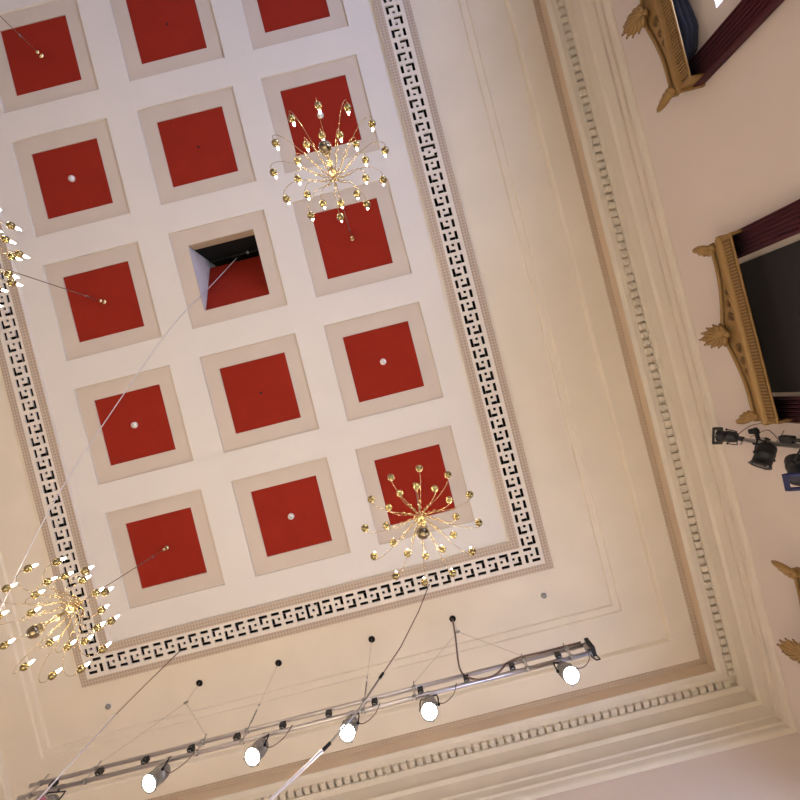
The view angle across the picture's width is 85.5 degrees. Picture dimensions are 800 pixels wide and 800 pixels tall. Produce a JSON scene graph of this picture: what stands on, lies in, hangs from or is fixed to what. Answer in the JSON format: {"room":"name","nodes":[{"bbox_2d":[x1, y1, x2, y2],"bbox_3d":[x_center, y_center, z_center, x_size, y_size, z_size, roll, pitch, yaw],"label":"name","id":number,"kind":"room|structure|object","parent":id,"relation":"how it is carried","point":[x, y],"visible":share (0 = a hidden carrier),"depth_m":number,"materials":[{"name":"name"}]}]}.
{"room":"concert hall","nodes":[
{"label":"concert hall","id":0,"kind":"room"},
{"bbox_2d":[0,0,699,799],"bbox_3d":[-2.951,-3.007,6.725,11.200,0.190,17.240,-14,-90,0],"label":"ceiling","id":1,"kind":"structure","parent":0,"point":[614,582],"depth_m":6.80,"materials":[{"name":"white paint"}]},
{"bbox_2d":[0,231,15,243],"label":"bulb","id":2,"kind":"object","parent":1,"relation":"hanging from","point":[5,239],"depth_m":4.78,"materials":[{"name":"gold metal"}]},
{"bbox_2d":[0,221,21,230],"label":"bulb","id":3,"kind":"object","parent":1,"relation":"hanging from","point":[10,225],"depth_m":4.62,"materials":[{"name":"gold metal"}]},
{"bbox_2d":[0,248,28,259],"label":"chandelier","id":4,"kind":"object","parent":1,"relation":"hanging from","point":[17,254],"depth_m":4.70,"materials":[{"name":"gold metal"}]},
{"bbox_2d":[0,0,98,113],"bbox_3d":[-5.684,-5.455,6.857,1.556,0.075,1.556,-14,-90,0],"label":"coffer","id":5,"kind":"object","parent":1,"relation":"attached to","point":[54,28],"visible":1,"depth_m":6.87,"materials":[{"name":"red paint"}]},
{"bbox_2d":[0,16,43,58],"bbox_3d":[-5.684,-5.455,5.587,1.276,2.557,1.276,-14,-90,0],"label":"chandelier","id":6,"kind":"object","parent":5,"relation":"hanging from","point":[41,55],"visible":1,"depth_m":6.77,"materials":[{"name":"gold metal"}]},
{"bbox_2d":[11,118,129,236],"bbox_3d":[-5.188,-3.505,6.857,1.556,0.075,1.556,-14,-90,0],"label":"coffer","id":7,"kind":"object","parent":1,"relation":"attached to","point":[45,162],"visible":1,"depth_m":6.85,"materials":[{"name":"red paint"}]},
{"bbox_2d":[68,175,75,181],"bbox_3d":[-5.193,-3.504,6.837,0.100,0.056,0.100,-14,-90,0],"label":"smoke detector","id":8,"kind":"object","parent":7,"relation":"attached to","point":[71,178],"visible":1,"depth_m":6.83,"materials":[{"name":"white plastic"}]},
{"bbox_2d":[42,241,161,360],"bbox_3d":[-4.692,-1.555,6.857,1.556,0.075,1.556,-14,-90,0],"label":"coffer","id":9,"kind":"object","parent":1,"relation":"attached to","point":[117,275],"visible":0.95,"depth_m":6.85,"materials":[{"name":"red paint"}]},
{"bbox_2d":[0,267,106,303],"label":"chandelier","id":10,"kind":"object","parent":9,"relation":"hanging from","point":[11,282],"depth_m":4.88,"materials":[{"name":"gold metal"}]},
{"bbox_2d":[105,703,111,709],"bbox_3d":[-4.577,4.806,6.777,0.112,0.046,0.112,-14,-90,0],"label":"smoke detector","id":11,"kind":"object","parent":1,"relation":"attached to","point":[108,706],"visible":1,"depth_m":6.78,"materials":[{"name":"white plastic"}]},
{"bbox_2d":[74,365,193,484],"bbox_3d":[-4.196,0.395,6.857,1.556,0.075,1.556,-14,-90,0],"label":"coffer","id":12,"kind":"object","parent":1,"relation":"attached to","point":[159,440],"visible":1,"depth_m":6.85,"materials":[{"name":"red paint"}]},
{"bbox_2d":[131,422,137,427],"bbox_3d":[-4.201,0.396,6.837,0.100,0.056,0.100,-14,-90,0],"label":"smoke detector","id":13,"kind":"object","parent":12,"relation":"attached to","point":[133,424],"visible":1,"depth_m":6.83,"materials":[{"name":"white plastic"}]},
{"bbox_2d":[105,489,224,608],"bbox_3d":[-3.700,2.344,6.857,1.556,0.075,1.556,-14,-90,0],"label":"coffer","id":14,"kind":"object","parent":1,"relation":"attached to","point":[191,564],"visible":1,"depth_m":6.85,"materials":[{"name":"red paint"}]},
{"bbox_2d":[0,545,168,682],"bbox_3d":[-3.700,2.344,5.587,1.276,2.557,1.276,-9,-90,0],"label":"chandelier","id":15,"kind":"object","parent":14,"relation":"hanging from","point":[34,631],"visible":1,"depth_m":4.69,"materials":[{"name":"gold metal"}]},
{"bbox_2d":[109,0,224,81],"bbox_3d":[-3.702,-5.959,6.857,1.556,0.075,1.556,-14,-90,0],"label":"coffer","id":16,"kind":"object","parent":1,"relation":"attached to","point":[155,37],"visible":1,"depth_m":6.87,"materials":[{"name":"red paint"}]},
{"bbox_2d":[137,86,255,204],"bbox_3d":[-3.206,-4.009,6.857,1.556,0.075,1.556,-14,-90,0],"label":"coffer","id":17,"kind":"object","parent":1,"relation":"attached to","point":[196,145],"visible":1,"depth_m":6.85,"materials":[{"name":"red paint"}]},
{"bbox_2d":[196,680,202,686],"bbox_3d":[-3.148,4.443,6.795,0.106,0.009,0.106,-14,-90,0],"label":"port","id":18,"kind":"object","parent":1,"relation":"attached to","point":[199,682],"visible":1,"depth_m":6.80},
{"bbox_2d":[168,209,287,328],"bbox_3d":[-2.710,-2.059,7.620,1.556,1.600,1.556,-14,-90,0],"label":"coffer","id":19,"kind":"object","parent":1,"relation":"attached to","point":[252,284],"visible":1,"depth_m":6.85,"materials":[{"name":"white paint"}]},
{"bbox_2d":[0,258,236,609],"bbox_3d":[-3.821,0.604,5.625,0.558,3.661,6.403,13,-90,0],"label":"cable","id":20,"kind":"object","parent":19,"relation":"hanging from","point":[236,258],"visible":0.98,"depth_m":5.69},
{"bbox_2d":[190,235,259,265],"bbox_3d":[-2.851,-2.613,7.720,1.166,1.400,0.044,-14,-90,0],"label":"ceiling opening","id":21,"kind":"object","parent":19,"relation":"attached to","point":[215,251],"depth_m":7.42,"materials":[{"name":"black"}]},
{"bbox_2d":[199,333,318,452],"bbox_3d":[-2.214,-0.110,6.857,1.556,0.075,1.556,-14,-90,0],"label":"coffer","id":22,"kind":"object","parent":1,"relation":"attached to","point":[266,395],"visible":1,"depth_m":6.85,"materials":[{"name":"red paint"}]},
{"bbox_2d":[0,0,553,687],"bbox_3d":[-2.951,-3.007,6.810,7.600,0.100,13.554,-14,-90,0],"label":"trim","id":23,"kind":"structure","parent":1,"relation":"attached to","point":[526,552],"depth_m":6.76,"materials":[{"name":"beige paint"}]},
{"bbox_2d":[37,648,182,799],"bbox_3d":[-3.487,3.921,4.550,0.184,4.701,0.014,-14,-90,0],"label":"microphone cable","id":24,"kind":"object","parent":23,"relation":"hanging from","point":[55,780],"visible":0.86,"depth_m":4.99,"materials":[{"name":"black rubber"}]},
{"bbox_2d":[268,584,429,799],"bbox_3d":[-0.511,3.121,5.021,2.087,3.762,0.039,-14,-90,0],"label":"microphone cable","id":25,"kind":"object","parent":23,"relation":"hanging from","point":[328,744],"visible":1,"depth_m":4.02,"materials":[{"name":"rubber"}]},
{"bbox_2d":[275,660,281,665],"bbox_3d":[-1.907,4.127,6.795,0.106,0.009,0.106,-14,-90,0],"label":"port","id":26,"kind":"object","parent":1,"relation":"attached to","point":[278,662],"visible":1,"depth_m":6.80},
{"bbox_2d":[231,457,350,576],"bbox_3d":[-1.718,1.840,6.857,1.556,0.075,1.556,-14,-90,0],"label":"coffer","id":27,"kind":"object","parent":1,"relation":"attached to","point":[275,542],"visible":1,"depth_m":6.85,"materials":[{"name":"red paint"}]},
{"bbox_2d":[288,513,293,519],"bbox_3d":[-1.723,1.842,6.837,0.100,0.056,0.100,-14,-90,0],"label":"smoke detector","id":28,"kind":"object","parent":27,"relation":"attached to","point":[291,515],"visible":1,"depth_m":6.83,"materials":[{"name":"white plastic"}]},
{"bbox_2d":[241,0,348,49],"bbox_3d":[-1.749,-6.456,6.857,1.556,0.075,1.556,-14,-90,0],"label":"coffer","id":29,"kind":"object","parent":1,"relation":"attached to","point":[269,22],"visible":1,"depth_m":6.85,"materials":[{"name":"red paint"}]},
{"bbox_2d":[16,620,600,799],"bbox_3d":[-1.122,3.910,5.993,7.218,1.714,0.126,-14,-90,0],"label":"lighting truss","id":30,"kind":"object","parent":1,"relation":"hanging from","point":[98,770],"visible":0.99,"depth_m":5.26,"materials":[{"name":"metal"}]},
{"bbox_2d":[34,784,65,799],"bbox_3d":[-4.103,4.679,5.055,0.257,0.422,0.291,-14,-90,0],"label":"lamp","id":31,"kind":"object","parent":30,"relation":"hanging from","point":[50,796],"visible":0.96,"depth_m":5.06,"materials":[{"name":"metal"}]},
{"bbox_2d":[141,749,196,793],"bbox_3d":[-2.702,4.314,5.062,0.495,0.408,0.241,-14,-90,0],"label":"lamp","id":32,"kind":"object","parent":30,"relation":"hanging from","point":[150,781],"visible":1,"depth_m":4.93,"materials":[{"name":"metal"}]},
{"bbox_2d":[243,725,291,766],"bbox_3d":[-1.536,4.022,5.063,0.491,0.408,0.238,-14,-90,0],"label":"lamp","id":33,"kind":"object","parent":30,"relation":"hanging from","point":[256,752],"visible":1,"depth_m":4.92,"materials":[{"name":"metal"}]},
{"bbox_2d":[339,703,379,742],"bbox_3d":[-0.470,3.752,5.064,0.492,0.406,0.234,-14,-90,0],"label":"lamp","id":34,"kind":"object","parent":30,"relation":"hanging from","point":[348,734],"visible":0.81,"depth_m":4.91,"materials":[{"name":"metal"}]},
{"bbox_2d":[419,683,456,721],"bbox_3d":[0.454,3.517,5.063,0.495,0.407,0.237,-14,-90,0],"label":"lamp","id":35,"kind":"object","parent":30,"relation":"hanging from","point":[429,710],"visible":1,"depth_m":4.91,"materials":[{"name":"metal"}]},
{"bbox_2d":[553,649,589,686],"bbox_3d":[2.032,3.070,5.062,0.456,0.409,0.235,-35,-90,0],"label":"lamp","id":36,"kind":"object","parent":30,"relation":"hanging from","point":[569,673],"visible":1,"depth_m":4.91,"materials":[{"name":"metal"}]},
{"bbox_2d":[260,54,379,173],"bbox_3d":[-1.253,-4.506,6.857,1.556,0.075,1.556,-14,-90,0],"label":"coffer","id":37,"kind":"object","parent":1,"relation":"attached to","point":[331,82],"visible":0.92,"depth_m":6.85,"materials":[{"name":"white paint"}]},
{"bbox_2d":[317,112,323,118],"bbox_3d":[-1.258,-4.505,6.837,0.100,0.056,0.100,-14,-90,0],"label":"smoke detector","id":38,"kind":"object","parent":37,"relation":"attached to","point":[321,114],"visible":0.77,"depth_m":6.83,"materials":[{"name":"white plastic"}]},
{"bbox_2d":[292,178,411,297],"bbox_3d":[-0.757,-2.556,6.857,1.556,0.075,1.556,-14,-90,0],"label":"coffer","id":39,"kind":"object","parent":1,"relation":"attached to","point":[329,251],"visible":0.86,"depth_m":6.85,"materials":[{"name":"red paint"}]},
{"bbox_2d":[270,99,388,240],"bbox_3d":[-0.757,-2.556,5.587,1.276,2.557,1.276,-23,-90,0],"label":"chandelier","id":40,"kind":"object","parent":39,"relation":"hanging from","point":[325,147],"visible":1,"depth_m":4.68,"materials":[{"name":"gold metal"}]},
{"bbox_2d":[368,636,374,642],"bbox_3d":[-0.443,3.755,6.795,0.106,0.009,0.106,-14,-90,0],"label":"port","id":41,"kind":"object","parent":1,"relation":"attached to","point":[370,638],"visible":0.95,"depth_m":6.80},
{"bbox_2d":[324,302,442,420],"bbox_3d":[-0.262,-0.606,6.857,1.556,0.075,1.556,-14,-90,0],"label":"coffer","id":42,"kind":"object","parent":1,"relation":"attached to","point":[393,333],"visible":0.99,"depth_m":6.85,"materials":[{"name":"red paint"}]},
{"bbox_2d":[380,359,385,364],"bbox_3d":[-0.266,-0.605,6.837,0.100,0.056,0.100,-14,-90,0],"label":"smoke detector","id":43,"kind":"object","parent":42,"relation":"attached to","point":[382,361],"visible":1,"depth_m":6.83,"materials":[{"name":"white plastic"}]},
{"bbox_2d":[355,425,474,544],"bbox_3d":[0.234,1.344,6.857,1.556,0.075,1.556,-14,-90,0],"label":"coffer","id":44,"kind":"object","parent":1,"relation":"attached to","point":[399,457],"visible":0.89,"depth_m":6.85,"materials":[{"name":"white paint"}]},
{"bbox_2d":[361,465,482,586],"bbox_3d":[0.234,1.344,5.587,1.276,2.557,1.276,-14,-90,0],"label":"chandelier","id":45,"kind":"object","parent":44,"relation":"hanging from","point":[423,532],"visible":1,"depth_m":4.65,"materials":[{"name":"gold metal"}]},
{"bbox_2d":[452,618,580,680],"bbox_3d":[1.508,3.228,5.979,1.569,1.634,0.084,-14,-90,0],"label":"power cable","id":46,"kind":"object","parent":1,"relation":"hanging from","point":[579,642],"visible":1,"depth_m":5.43,"materials":[{"name":"black rubber"}]},
{"bbox_2d":[540,592,546,598],"bbox_3d":[2.256,3.069,6.777,0.112,0.046,0.112,-14,-90,0],"label":"dome light","id":47,"kind":"object","parent":1,"relation":"attached to","point":[543,595],"visible":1,"depth_m":6.78,"materials":[{"name":"white plastic"}]},
{"bbox_2d":[532,732,799,799],"bbox_3d":[-0.725,5.746,3.600,12.024,10.200,0.001,-14,-90,0],"label":"wall","id":48,"kind":"structure","parent":0,"point":[769,769],"depth_m":5.32,"materials":[{"name":"beige paint"}]},
{"bbox_2d":[611,0,799,733],"bbox_3d":[2.991,-4.519,3.600,0.240,10.200,18.064,-14,-90,0],"label":"wall","id":49,"kind":"structure","parent":0,"point":[725,153],"depth_m":4.87,"materials":[{"name":"beige paint"}]},
{"bbox_2d":[147,0,796,799],"bbox_3d":[-2.951,-3.007,6.096,12.024,1.071,18.064,-14,-90,0],"label":"trim","id":50,"kind":"structure","parent":49,"relation":"attached to","point":[735,695],"depth_m":6.27,"materials":[{"name":"beige paint"}]},
{"bbox_2d":[622,0,713,112],"bbox_3d":[2.746,-4.217,4.656,0.469,0.594,2.032,-14,-90,0],"label":"pelmet","id":51,"kind":"object","parent":49,"relation":"attached to","point":[658,18],"visible":1,"depth_m":4.53,"materials":[{"name":"gold metal"}]},
{"bbox_2d":[688,0,784,86],"bbox_3d":[3.064,-3.393,1.528,0.129,6.015,0.264,-14,-90,0],"label":"curtain","id":52,"kind":"object","parent":51,"relation":"hanging from","point":[747,16],"visible":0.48,"depth_m":3.98,"materials":[{"name":"red fabric"}]},
{"bbox_2d":[672,0,697,61],"bbox_3d":[2.858,-4.245,4.535,0.102,0.290,1.480,-14,-90,0],"label":"blind","id":53,"kind":"object","parent":49,"relation":"attached to","point":[687,22],"visible":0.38,"depth_m":4.46,"materials":[{"name":"blue fabric"}]},
{"bbox_2d":[692,230,792,424],"bbox_3d":[3.631,-0.738,4.656,0.469,0.594,2.032,-14,-90,0],"label":"pelmet","id":54,"kind":"object","parent":49,"relation":"attached to","point":[736,330],"visible":1,"depth_m":4.51,"materials":[{"name":"gold metal"}]},
{"bbox_2d":[732,199,799,258],"bbox_3d":[3.514,-1.613,1.528,0.135,6.015,0.276,-14,-90,0],"label":"curtain","id":55,"kind":"object","parent":54,"relation":"hanging from","point":[783,223],"visible":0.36,"depth_m":4.06,"materials":[{"name":"red fabric"}]},
{"bbox_2d":[773,396,799,422],"bbox_3d":[3.949,0.086,1.528,0.129,6.015,0.264,-14,-90,0],"label":"curtain","id":56,"kind":"object","parent":54,"relation":"hanging from","point":[787,407],"visible":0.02,"depth_m":4.35,"materials":[{"name":"red fabric"}]},
{"bbox_2d":[739,240,799,392],"bbox_3d":[3.794,-0.764,2.188,0.057,4.965,1.410,-14,-90,0],"label":"blind","id":57,"kind":"object","parent":49,"relation":"attached to","point":[771,280],"visible":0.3,"depth_m":4.33,"materials":[{"name":"fabric"}]},
{"bbox_2d":[771,560,799,663],"bbox_3d":[4.516,2.742,4.656,0.469,0.594,2.032,-14,-90,0],"label":"pelmet","id":58,"kind":"object","parent":49,"relation":"attached to","point":[791,649],"visible":1,"depth_m":4.74,"materials":[{"name":"gold metal"}]},
{"label":"floor","id":59,"kind":"structure","parent":0,"visible":0},
{"bbox_2d":[738,422,799,448],"bbox_3d":[3.821,0.419,1.727,0.300,6.454,0.354,-14,-90,0],"label":"lamp stand","id":60,"kind":"object","parent":59,"relation":"on","point":[788,441],"visible":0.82,"depth_m":4.34,"materials":[{"name":"metal"}]},
{"bbox_2d":[712,427,744,444],"bbox_3d":[3.768,0.423,4.991,0.230,0.338,0.204,2,-90,0],"label":"lamp","id":61,"kind":"object","parent":60,"relation":"attached to","point":[721,436],"visible":1,"depth_m":5.00,"materials":[{"name":"metal"}]},
{"bbox_2d":[748,437,777,469],"bbox_3d":[3.775,0.545,4.460,0.247,0.199,0.324,24,-90,0],"label":"lamp","id":62,"kind":"object","parent":60,"relation":"attached to","point":[764,456],"visible":0.99,"depth_m":4.42,"materials":[{"name":"metal"}]},
{"bbox_2d":[782,449,799,490],"bbox_3d":[3.777,0.679,4.021,0.340,0.376,0.419,45,-90,0],"label":"lamp","id":63,"kind":"object","parent":60,"relation":"attached to","point":[791,461],"visible":1,"depth_m":4.05,"materials":[{"name":"metal"}]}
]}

